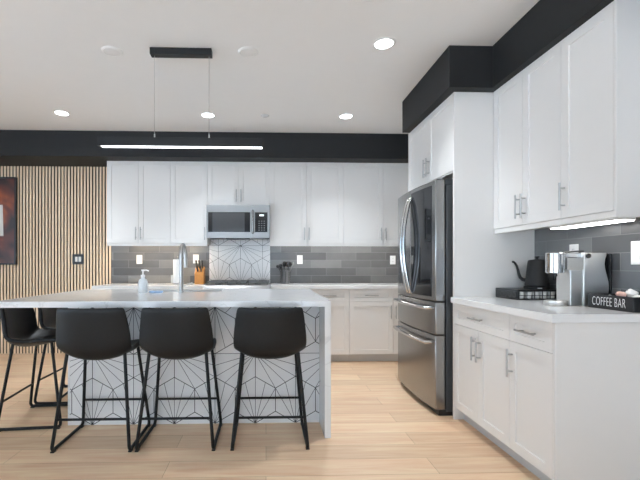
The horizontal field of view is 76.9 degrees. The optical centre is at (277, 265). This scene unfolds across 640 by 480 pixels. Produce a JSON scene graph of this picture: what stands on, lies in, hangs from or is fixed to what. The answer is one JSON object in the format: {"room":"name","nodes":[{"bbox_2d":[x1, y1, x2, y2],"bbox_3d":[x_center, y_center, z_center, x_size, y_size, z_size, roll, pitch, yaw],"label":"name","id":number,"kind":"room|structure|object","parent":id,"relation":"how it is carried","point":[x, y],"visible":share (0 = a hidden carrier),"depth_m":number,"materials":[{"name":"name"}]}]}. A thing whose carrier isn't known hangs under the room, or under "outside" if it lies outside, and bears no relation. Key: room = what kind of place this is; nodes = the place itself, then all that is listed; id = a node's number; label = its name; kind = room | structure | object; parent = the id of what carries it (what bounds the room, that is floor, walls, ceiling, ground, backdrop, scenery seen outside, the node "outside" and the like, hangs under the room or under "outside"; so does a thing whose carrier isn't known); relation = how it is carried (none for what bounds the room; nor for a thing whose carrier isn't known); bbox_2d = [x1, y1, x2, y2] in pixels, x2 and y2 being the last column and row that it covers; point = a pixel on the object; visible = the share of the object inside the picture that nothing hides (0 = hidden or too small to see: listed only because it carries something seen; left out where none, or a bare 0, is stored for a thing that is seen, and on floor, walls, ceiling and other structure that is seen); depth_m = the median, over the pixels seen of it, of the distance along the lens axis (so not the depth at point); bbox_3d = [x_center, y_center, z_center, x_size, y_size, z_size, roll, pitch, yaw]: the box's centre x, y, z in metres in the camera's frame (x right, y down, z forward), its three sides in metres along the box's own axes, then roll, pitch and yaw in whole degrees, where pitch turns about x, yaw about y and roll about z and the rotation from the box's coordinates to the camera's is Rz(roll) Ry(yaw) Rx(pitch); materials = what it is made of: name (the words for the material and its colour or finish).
{"room":"kitchen","nodes":[
{"label":"kitchen","id":0,"kind":"room"},
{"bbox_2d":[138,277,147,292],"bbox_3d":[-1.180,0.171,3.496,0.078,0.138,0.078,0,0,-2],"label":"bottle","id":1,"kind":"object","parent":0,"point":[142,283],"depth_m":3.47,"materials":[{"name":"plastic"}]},
{"bbox_2d":[0,0,538,133],"bbox_3d":[-1.597,-1.660,0.873,7.460,0.060,9.240,0,0,-2],"label":"ceiling","id":2,"kind":"structure","parent":0,"point":[316,62],"depth_m":3.18,"materials":[{"name":"paint"}]},
{"bbox_2d":[53,110,70,115],"bbox_3d":[-2.309,-1.627,4.273,0.170,0.007,0.170,0,0,-2],"label":"recessed light","id":3,"kind":"object","parent":2,"relation":"in","point":[58,112],"visible":1,"depth_m":4.25,"materials":[{"name":"white plastic"}]},
{"bbox_2d":[101,46,122,56],"bbox_3d":[-1.262,-1.626,3.043,0.156,0.008,0.156,0,0,-2],"label":"ceiling speaker","id":4,"kind":"object","parent":2,"relation":"attached to","point":[112,51],"visible":1,"depth_m":3.04,"materials":[{"name":"paint"}]},
{"bbox_2d":[97,47,262,148],"bbox_3d":[-0.730,-1.261,3.019,1.233,0.738,0.060,0,0,-2],"label":"pendant light","id":5,"kind":"object","parent":2,"relation":"hanging from","point":[155,52],"visible":1,"depth_m":3.00,"materials":[{"name":"black metal"}]},
{"bbox_2d":[101,146,261,148],"bbox_3d":[-0.722,-0.893,3.023,1.203,0.004,0.038,0,0,-2],"label":"diffuser","id":6,"kind":"object","parent":5,"relation":"attached to","point":[211,147],"depth_m":3.02,"materials":[{"name":"white plastic"}]},
{"bbox_2d":[0,130,407,166],"bbox_3d":[-1.724,-1.475,5.121,7.260,0.310,0.540,0,0,-2],"label":"soffit","id":7,"kind":"structure","parent":2,"relation":"attached to","point":[62,148],"depth_m":4.90,"materials":[{"name":"grey paint"}]},
{"bbox_2d":[200,112,215,117],"bbox_3d":[-0.758,-1.627,4.329,0.170,0.007,0.170,0,0,-2],"label":"recessed light","id":8,"kind":"object","parent":2,"relation":"in","point":[203,114],"visible":1,"depth_m":4.31,"materials":[{"name":"white plastic"}]},
{"bbox_2d":[238,46,257,57],"bbox_3d":[-0.229,-1.626,3.054,0.156,0.008,0.156,0,0,-2],"label":"ceiling speaker","id":9,"kind":"object","parent":2,"relation":"attached to","point":[248,52],"visible":1,"depth_m":3.05,"materials":[{"name":"paint"}]},
{"bbox_2d":[338,113,353,118],"bbox_3d":[0.742,-1.627,4.364,0.170,0.007,0.170,0,0,-2],"label":"recessed light","id":10,"kind":"object","parent":2,"relation":"in","point":[344,115],"visible":1,"depth_m":4.36,"materials":[{"name":"white plastic"}]},
{"bbox_2d":[356,0,378,2],"bbox_3d":[0.550,-1.625,2.348,0.262,0.010,0.262,0,0,-2],"label":"ceiling speaker","id":11,"kind":"object","parent":2,"relation":"attached to","point":[363,1],"visible":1,"depth_m":2.45,"materials":[{"name":"white plastic"}]},
{"bbox_2d":[372,37,395,49],"bbox_3d":[0.778,-1.627,2.935,0.170,0.007,0.170,0,0,-2],"label":"recessed light","id":12,"kind":"object","parent":2,"relation":"in","point":[382,43],"visible":1,"depth_m":2.93,"materials":[{"name":"white plastic"}]},
{"bbox_2d":[402,45,497,132],"bbox_3d":[1.604,-1.475,3.480,0.705,0.310,1.020,0,0,-2],"label":"trim","id":13,"kind":"structure","parent":2,"relation":"attached to","point":[459,68],"depth_m":3.00,"materials":[{"name":"grey paint"}]},
{"bbox_2d":[493,0,613,87],"bbox_3d":[1.816,-1.475,1.815,0.380,0.310,2.320,0,0,-2],"label":"trim","id":14,"kind":"structure","parent":2,"relation":"attached to","point":[547,23],"depth_m":2.48,"materials":[{"name":"grey paint"}]},
{"bbox_2d":[0,353,540,479],"bbox_3d":[-1.597,1.195,0.873,7.460,0.050,9.240,0,0,-2],"label":"floor","id":15,"kind":"structure","parent":0,"point":[380,430],"depth_m":2.60,"materials":[{"name":"brown wood"}]},
{"bbox_2d":[0,308,67,431],"bbox_3d":[-1.819,0.717,3.081,0.483,0.906,0.502,0,0,-7],"label":"bar stool","id":16,"kind":"object","parent":15,"relation":"on","point":[20,328],"visible":0.7,"depth_m":2.99,"materials":[{"name":"black leather"}]},
{"bbox_2d":[34,308,67,403],"bbox_3d":[-1.857,0.717,3.606,0.483,0.906,0.502,0,0,-2],"label":"bar stool","id":17,"kind":"object","parent":15,"relation":"on","point":[47,316],"visible":0.2,"depth_m":3.40,"materials":[{"name":"black leather"}]},
{"bbox_2d":[50,308,150,452],"bbox_3d":[-1.175,0.717,2.690,0.502,0.906,0.483,0,0,-2],"label":"bar stool","id":18,"kind":"object","parent":15,"relation":"on","point":[86,334],"visible":0.94,"depth_m":2.50,"materials":[{"name":"black leather"}]},
{"bbox_2d":[135,307,221,451],"bbox_3d":[-0.653,0.717,2.706,0.502,0.906,0.483,0,0,-2],"label":"bar stool","id":19,"kind":"object","parent":15,"relation":"on","point":[165,333],"visible":1,"depth_m":2.52,"materials":[{"name":"black leather"}]},
{"bbox_2d":[68,307,318,424],"bbox_3d":[-0.631,0.727,3.517,1.848,0.889,1.122,0,0,-2],"label":"kitchen island","id":20,"kind":"object","parent":15,"relation":"on","point":[185,378],"visible":0.56,"depth_m":2.96,"materials":[{"name":"white paint"}]},
{"bbox_2d":[0,289,330,437],"bbox_3d":[-0.792,0.705,3.388,2.260,0.930,1.420,0,0,-2],"label":"island countertop","id":21,"kind":"structure","parent":20,"relation":"on","point":[86,298],"depth_m":2.82,"materials":[{"name":"white stone"}]},
{"bbox_2d":[138,270,148,292],"bbox_3d":[-1.180,0.138,3.496,0.078,0.205,0.078,0,0,43],"label":"soap dispenser","id":22,"kind":"object","parent":21,"relation":"on","point":[142,283],"visible":0.94,"depth_m":3.47,"materials":[{"name":"white plastic"}]},
{"bbox_2d":[178,243,192,292],"bbox_3d":[-0.831,0.017,3.651,0.132,0.446,0.229,0,0,-2],"label":"faucet","id":23,"kind":"object","parent":21,"relation":"on","point":[182,251],"visible":1,"depth_m":3.56,"materials":[{"name":"silver metal"}]},
{"bbox_2d":[203,280,269,288],"bbox_3d":[-0.497,0.681,5.030,0.792,0.978,0.765,0,0,-2],"label":"range","id":24,"kind":"object","parent":15,"relation":"on","point":[213,284],"visible":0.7,"depth_m":4.79,"materials":[{"name":"silver metal"}]},
{"bbox_2d":[205,283,269,284],"bbox_3d":[-0.498,0.251,5.077,0.792,0.038,0.670,0,0,-2],"label":"cooktop","id":25,"kind":"object","parent":24,"relation":"in","point":[206,283],"depth_m":4.88,"materials":[{"name":"black metal"}]},
{"bbox_2d":[230,307,309,450],"bbox_3d":[-0.056,0.717,2.724,0.502,0.906,0.483,0,0,-2],"label":"bar stool","id":26,"kind":"object","parent":15,"relation":"on","point":[262,333],"visible":1,"depth_m":2.53,"materials":[{"name":"black leather"}]},
{"bbox_2d":[310,289,348,360],"bbox_3d":[0.607,0.727,5.109,0.483,0.886,0.693,0,0,-2],"label":"base cabinet","id":27,"kind":"object","parent":15,"relation":"on","point":[339,298],"visible":0.43,"depth_m":4.81,"materials":[{"name":"white paint"}]},
{"bbox_2d":[348,289,392,360],"bbox_3d":[1.114,0.727,5.124,0.528,0.886,0.693,0,0,-2],"label":"base cabinet","id":28,"kind":"object","parent":15,"relation":"on","point":[370,310],"visible":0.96,"depth_m":4.82,"materials":[{"name":"white paint"}]},
{"bbox_2d":[391,289,398,360],"bbox_3d":[1.639,0.727,5.140,0.518,0.886,0.693,0,0,-2],"label":"base cabinet","id":29,"kind":"object","parent":15,"relation":"on","point":[394,357],"visible":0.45,"depth_m":4.82,"materials":[{"name":"white paint"}]},
{"bbox_2d":[408,134,408,191],"bbox_3d":[1.623,-0.074,4.013,0.631,2.489,0.020,0,0,-2],"label":"end panel","id":30,"kind":"object","parent":15,"relation":"on","point":[408,134],"visible":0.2,"depth_m":4.01,"materials":[{"name":"white paint"}]},
{"bbox_2d":[393,179,452,415],"bbox_3d":[1.514,0.245,3.555,0.857,1.850,0.884,0,0,-2],"label":"refrigerator","id":31,"kind":"object","parent":15,"relation":"on","point":[424,328],"visible":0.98,"depth_m":3.22,"materials":[{"name":"silver metal"}]},
{"bbox_2d":[454,303,521,463],"bbox_3d":[1.640,0.727,2.701,0.663,0.886,0.685,0,0,-2],"label":"base cabinet","id":32,"kind":"object","parent":15,"relation":"on","point":[481,336],"visible":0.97,"depth_m":2.64,"materials":[{"name":"white paint"}]},
{"bbox_2d":[451,297,639,322],"bbox_3d":[1.650,0.261,2.505,0.648,0.041,1.079,0,0,-2],"label":"countertop","id":33,"kind":"structure","parent":32,"relation":"on","point":[533,309],"depth_m":2.13,"materials":[{"name":"white stone"}]},
{"bbox_2d":[496,288,555,299],"bbox_3d":[1.800,0.203,2.907,0.302,0.070,0.268,0,0,-2],"label":"pod drawer","id":34,"kind":"object","parent":33,"relation":"on","point":[510,293],"visible":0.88,"depth_m":2.80,"materials":[{"name":"black plastic"}]},
{"bbox_2d":[524,291,531,297],"bbox_3d":[1.754,0.207,2.808,0.052,0.046,0.052,0,0,-2],"label":"pod","id":35,"kind":"object","parent":34,"relation":"in","point":[528,293],"visible":0.84,"depth_m":2.79,"materials":[{"name":"white plastic"}]},
{"bbox_2d":[531,291,539,297],"bbox_3d":[1.809,0.207,2.809,0.052,0.046,0.052,0,0,-2],"label":"pod","id":36,"kind":"object","parent":34,"relation":"in","point":[536,293],"visible":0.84,"depth_m":2.79,"materials":[{"name":"white plastic"}]},
{"bbox_2d":[523,286,550,288],"bbox_3d":[1.869,0.158,2.887,0.168,0.020,0.168,0,0,-2],"label":"base","id":37,"kind":"object","parent":34,"relation":"on","point":[524,287],"visible":0.81,"depth_m":2.83,"materials":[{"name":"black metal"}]},
{"bbox_2d":[512,256,555,285],"bbox_3d":[1.853,0.041,2.890,0.252,0.214,0.154,0,0,9],"label":"gooseneck kettle","id":38,"kind":"object","parent":37,"relation":"on","point":[536,275],"visible":0.75,"depth_m":2.84,"materials":[{"name":"black metal"}]},
{"bbox_2d":[539,291,546,297],"bbox_3d":[1.863,0.207,2.811,0.052,0.046,0.052,0,0,-2],"label":"pod","id":39,"kind":"object","parent":34,"relation":"in","point":[544,293],"visible":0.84,"depth_m":2.79,"materials":[{"name":"white plastic"}]},
{"bbox_2d":[546,291,554,297],"bbox_3d":[1.919,0.207,2.813,0.052,0.046,0.052,0,0,-2],"label":"pod","id":40,"kind":"object","parent":34,"relation":"in","point":[548,292],"visible":0.84,"depth_m":2.80,"materials":[{"name":"white plastic"}]},
{"bbox_2d":[544,251,611,305],"bbox_3d":[1.795,0.075,2.416,0.360,0.330,0.139,0,0,-2],"label":"coffee machine","id":41,"kind":"object","parent":33,"relation":"on","point":[586,273],"visible":0.91,"depth_m":2.36,"materials":[{"name":"silver metal"}]},
{"bbox_2d":[544,300,566,305],"bbox_3d":[1.673,0.225,2.416,0.116,0.030,0.116,0,0,-2],"label":"drip tray","id":42,"kind":"object","parent":41,"relation":"on","point":[546,302],"depth_m":2.37,"materials":[{"name":"silver metal"}]},
{"bbox_2d":[588,293,639,312],"bbox_3d":[1.885,0.201,2.177,0.171,0.078,0.285,0,0,-2],"label":"box","id":43,"kind":"object","parent":33,"relation":"on","point":[610,301],"visible":0.99,"depth_m":2.15,"materials":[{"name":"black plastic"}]},
{"bbox_3d":[1.880,0.200,2.177,0.085,0.046,0.095,-21,-26,38],"label":"packet","id":44,"kind":"object","parent":43,"relation":"in","visible":0},
{"bbox_2d":[615,291,626,296],"bbox_3d":[1.852,0.156,2.161,0.048,0.033,0.054,0,0,45],"label":"packet","id":45,"kind":"object","parent":44,"relation":"on","point":[619,293],"visible":0.8,"depth_m":2.15,"materials":[{"name":"pink paper"}]},
{"bbox_2d":[625,289,638,296],"bbox_3d":[1.914,0.151,2.163,0.054,0.049,0.075,0,0,38],"label":"packet","id":46,"kind":"object","parent":44,"relation":"on","point":[630,293],"visible":0.86,"depth_m":2.15,"materials":[{"name":"white paper"}]},
{"bbox_2d":[453,92,534,419],"bbox_3d":[1.652,-0.074,3.057,0.631,2.489,0.020,0,0,-2],"label":"end panel","id":47,"kind":"object","parent":15,"relation":"on","point":[482,258],"visible":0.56,"depth_m":3.04,"materials":[{"name":"white paint"}]},
{"bbox_2d":[506,314,639,479],"bbox_3d":[1.656,0.727,2.171,0.663,0.886,0.372,0,0,-2],"label":"base cabinet","id":48,"kind":"object","parent":15,"relation":"on","point":[574,388],"visible":0.9,"depth_m":1.99,"materials":[{"name":"white paint"}]},
{"bbox_3d":[0.133,0.727,5.095,0.460,0.886,0.693,0,0,-2],"label":"base cabinet","id":49,"kind":"object","parent":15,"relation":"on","visible":0},
{"bbox_2d":[270,283,397,288],"bbox_3d":[0.903,0.261,5.121,2.003,0.041,0.673,0,0,-2],"label":"countertop","id":50,"kind":"structure","parent":49,"relation":"on","point":[272,285],"depth_m":4.80,"materials":[{"name":"white stone"}]},
{"bbox_2d":[280,270,289,283],"bbox_3d":[0.097,0.150,5.265,0.132,0.180,0.132,0,0,-2],"label":"utensil crock","id":51,"kind":"object","parent":50,"relation":"on","point":[285,274],"visible":0.99,"depth_m":5.21,"materials":[{"name":"grey ceramic"}]},
{"bbox_2d":[286,262,291,268],"bbox_3d":[0.142,0.079,5.257,0.091,0.264,0.047,0,0,-2],"label":"utensil","id":52,"kind":"object","parent":51,"relation":"in","point":[288,264],"visible":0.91,"depth_m":5.24,"materials":[{"name":"black plastic"}]},
{"bbox_3d":[-1.864,0.727,5.035,0.643,0.886,0.693,0,0,-2],"label":"base cabinet","id":53,"kind":"object","parent":15,"relation":"on","visible":0},
{"bbox_2d":[92,283,208,288],"bbox_3d":[-1.547,0.261,5.047,1.300,0.041,0.673,0,0,-2],"label":"countertop","id":54,"kind":"structure","parent":53,"relation":"on","point":[114,285],"depth_m":4.73,"materials":[{"name":"white stone"}]},
{"bbox_2d":[195,267,204,283],"bbox_3d":[-1.014,0.128,5.199,0.116,0.224,0.135,0,0,-2],"label":"knife block","id":55,"kind":"object","parent":54,"relation":"on","point":[199,276],"visible":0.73,"depth_m":5.13,"materials":[{"name":"orange wood"}]},
{"bbox_3d":[-1.279,0.060,5.124,0.150,0.360,0.150,0,0,-2],"label":"paper towel holder","id":56,"kind":"object","parent":54,"relation":"on","visible":0},
{"bbox_2d":[171,259,178,282],"bbox_3d":[-1.289,0.071,5.124,0.143,0.300,0.124,0,0,-2],"label":"paper towel roll","id":57,"kind":"object","parent":56,"relation":"on","point":[175,277],"visible":0.62,"depth_m":5.07,"materials":[{"name":"white paper"}]},
{"bbox_3d":[-1.734,-0.230,5.440,7.460,2.800,0.100,0,0,-2],"label":"wall","id":58,"kind":"structure","parent":0,"visible":0},
{"bbox_2d":[0,177,17,264],"bbox_3d":[-4.210,-0.589,5.274,1.500,1.157,0.040,0,0,-2],"label":"wall art","id":59,"kind":"object","parent":58,"relation":"attached to","point":[8,185],"visible":1,"depth_m":5.28,"materials":[{"name":"black plastic"}]},
{"bbox_2d":[0,166,111,353],"bbox_3d":[-3.799,-0.075,5.317,3.125,2.490,0.022,0,0,-2],"label":"wall paneling","id":60,"kind":"structure","parent":58,"relation":"attached to","point":[62,211],"depth_m":5.34,"materials":[{"name":"brown wood"}]},
{"bbox_2d":[72,254,83,263],"bbox_3d":[-2.666,-0.084,5.336,0.150,0.135,0.009,0,0,-2],"label":"light switch","id":61,"kind":"object","parent":58,"relation":"attached to","point":[76,258],"visible":1,"depth_m":5.33,"materials":[{"name":"black plastic"}]},
{"bbox_2d":[107,161,170,245],"bbox_3d":[-1.764,-0.784,5.200,0.793,1.072,0.378,0,0,-2],"label":"upper cabinet","id":62,"kind":"object","parent":58,"relation":"attached to","point":[138,192],"visible":0.98,"depth_m":5.05,"materials":[{"name":"white paint"}]},
{"bbox_2d":[137,255,141,263],"bbox_3d":[-1.862,-0.082,5.372,0.075,0.118,0.009,0,0,-2],"label":"wall outlet","id":63,"kind":"object","parent":58,"relation":"attached to","point":[139,257],"visible":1,"depth_m":5.37,"materials":[{"name":"white plastic"}]},
{"bbox_2d":[111,245,208,282],"bbox_3d":[-1.582,-0.070,5.390,1.310,0.620,0.010,0,0,-2],"label":"backsplash","id":64,"kind":"structure","parent":58,"relation":"attached to","point":[158,260],"depth_m":5.38,"materials":[{"name":"grey tile"}]},
{"bbox_2d":[170,161,210,245],"bbox_3d":[-1.135,-0.784,5.219,0.463,1.072,0.378,0,0,-2],"label":"upper cabinet","id":65,"kind":"object","parent":58,"relation":"attached to","point":[188,179],"visible":0.98,"depth_m":5.07,"materials":[{"name":"white paint"}]},
{"bbox_2d":[193,255,198,262],"bbox_3d":[-1.107,-0.088,5.395,0.075,0.118,0.009,0,0,-2],"label":"wall outlet","id":66,"kind":"object","parent":58,"relation":"attached to","point":[195,257],"visible":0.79,"depth_m":5.39,"materials":[{"name":"white plastic"}]},
{"bbox_2d":[207,162,269,204],"bbox_3d":[-0.504,-1.040,5.238,0.794,0.560,0.378,0,0,-2],"label":"upper cabinet","id":67,"kind":"object","parent":58,"relation":"attached to","point":[228,183],"visible":0.88,"depth_m":5.09,"materials":[{"name":"white paint"}]},
{"bbox_2d":[206,205,269,239],"bbox_3d":[-0.503,-0.542,5.180,0.790,0.424,0.491,0,0,-2],"label":"microwave","id":68,"kind":"object","parent":67,"relation":"attached to","point":[228,222],"visible":1,"depth_m":4.99,"materials":[{"name":"silver metal"}]},
{"bbox_2d":[209,238,269,280],"bbox_3d":[-0.518,-0.010,5.421,0.822,0.762,0.013,0,0,-2],"label":"backsplash","id":69,"kind":"structure","parent":58,"relation":"attached to","point":[228,259],"depth_m":5.42,"materials":[{"name":"white tile"}]},
{"bbox_2d":[297,255,302,263],"bbox_3d":[0.297,-0.080,5.437,0.075,0.118,0.009,0,0,-2],"label":"wall outlet","id":70,"kind":"object","parent":58,"relation":"attached to","point":[299,257],"visible":1,"depth_m":5.43,"materials":[{"name":"white plastic"}]},
{"bbox_2d":[270,162,342,245],"bbox_3d":[0.363,-0.784,5.264,0.938,1.072,0.378,0,0,-2],"label":"upper cabinet","id":71,"kind":"object","parent":58,"relation":"attached to","point":[306,198],"visible":0.98,"depth_m":5.12,"materials":[{"name":"white paint"}]},
{"bbox_2d":[270,246,397,282],"bbox_3d":[0.888,-0.070,5.464,1.994,0.620,0.010,0,0,-2],"label":"backsplash","id":72,"kind":"structure","parent":58,"relation":"attached to","point":[321,264],"depth_m":5.46,"materials":[{"name":"grey tile"}]},
{"bbox_2d":[343,163,407,245],"bbox_3d":[1.348,-0.784,5.294,1.028,1.072,0.378,0,0,-2],"label":"upper cabinet","id":73,"kind":"object","parent":58,"relation":"attached to","point":[372,192],"visible":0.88,"depth_m":5.14,"materials":[{"name":"white paint"}]},
{"bbox_2d":[390,256,395,263],"bbox_3d":[1.571,-0.075,5.475,0.075,0.118,0.009,0,0,-2],"label":"wall outlet","id":74,"kind":"object","parent":58,"relation":"attached to","point":[392,258],"visible":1,"depth_m":5.47,"materials":[{"name":"white plastic"}]},
{"bbox_3d":[2.083,-0.230,0.933,0.100,2.800,9.140,0,0,-2],"label":"wall","id":75,"kind":"structure","parent":0,"visible":0},
{"bbox_2d":[409,93,452,190],"bbox_3d":[1.613,-1.018,3.534,0.658,0.605,0.932,0,0,-2],"label":"upper cabinet","id":76,"kind":"object","parent":75,"relation":"attached to","point":[431,141],"visible":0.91,"depth_m":3.43,"materials":[{"name":"white paint"}]},
{"bbox_2d":[494,41,563,233],"bbox_3d":[1.791,-0.780,2.699,0.358,1.080,0.693,0,0,-2],"label":"upper cabinet","id":77,"kind":"object","parent":75,"relation":"attached to","point":[527,108],"visible":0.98,"depth_m":2.64,"materials":[{"name":"white paint"}]},
{"bbox_2d":[569,244,578,252],"bbox_3d":[1.967,-0.082,2.660,0.009,0.118,0.075,0,0,-2],"label":"wall outlet","id":78,"kind":"object","parent":75,"relation":"attached to","point":[573,247],"visible":0.47,"depth_m":2.65,"materials":[{"name":"white plastic"}]},
{"bbox_2d":[535,217,639,294],"bbox_3d":[1.994,-0.070,2.058,0.010,0.620,1.995,0,0,-2],"label":"backsplash","id":79,"kind":"structure","parent":75,"relation":"attached to","point":[615,239],"depth_m":2.40,"materials":[{"name":"grey tile"}]},
{"bbox_2d":[558,0,639,224],"bbox_3d":[1.807,-0.780,2.165,0.358,1.080,0.372,0,0,-2],"label":"upper cabinet","id":80,"kind":"object","parent":75,"relation":"attached to","point":[600,59],"visible":1,"depth_m":2.06,"materials":[{"name":"white paint"}]},
{"bbox_2d":[549,217,635,228],"bbox_3d":[1.811,-0.253,2.335,0.100,0.040,0.500,0,0,-2],"label":"light","id":81,"kind":"object","parent":80,"relation":"attached to","point":[618,219],"visible":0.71,"depth_m":2.24,"materials":[{"name":"white plastic"}]},
{"bbox_2d":[631,241,639,264],"bbox_3d":[1.980,-0.070,2.211,0.009,0.129,0.048,0,0,-2],"label":"light switch","id":82,"kind":"object","parent":75,"relation":"attached to","point":[635,245],"visible":1,"depth_m":2.21,"materials":[{"name":"white plastic"}]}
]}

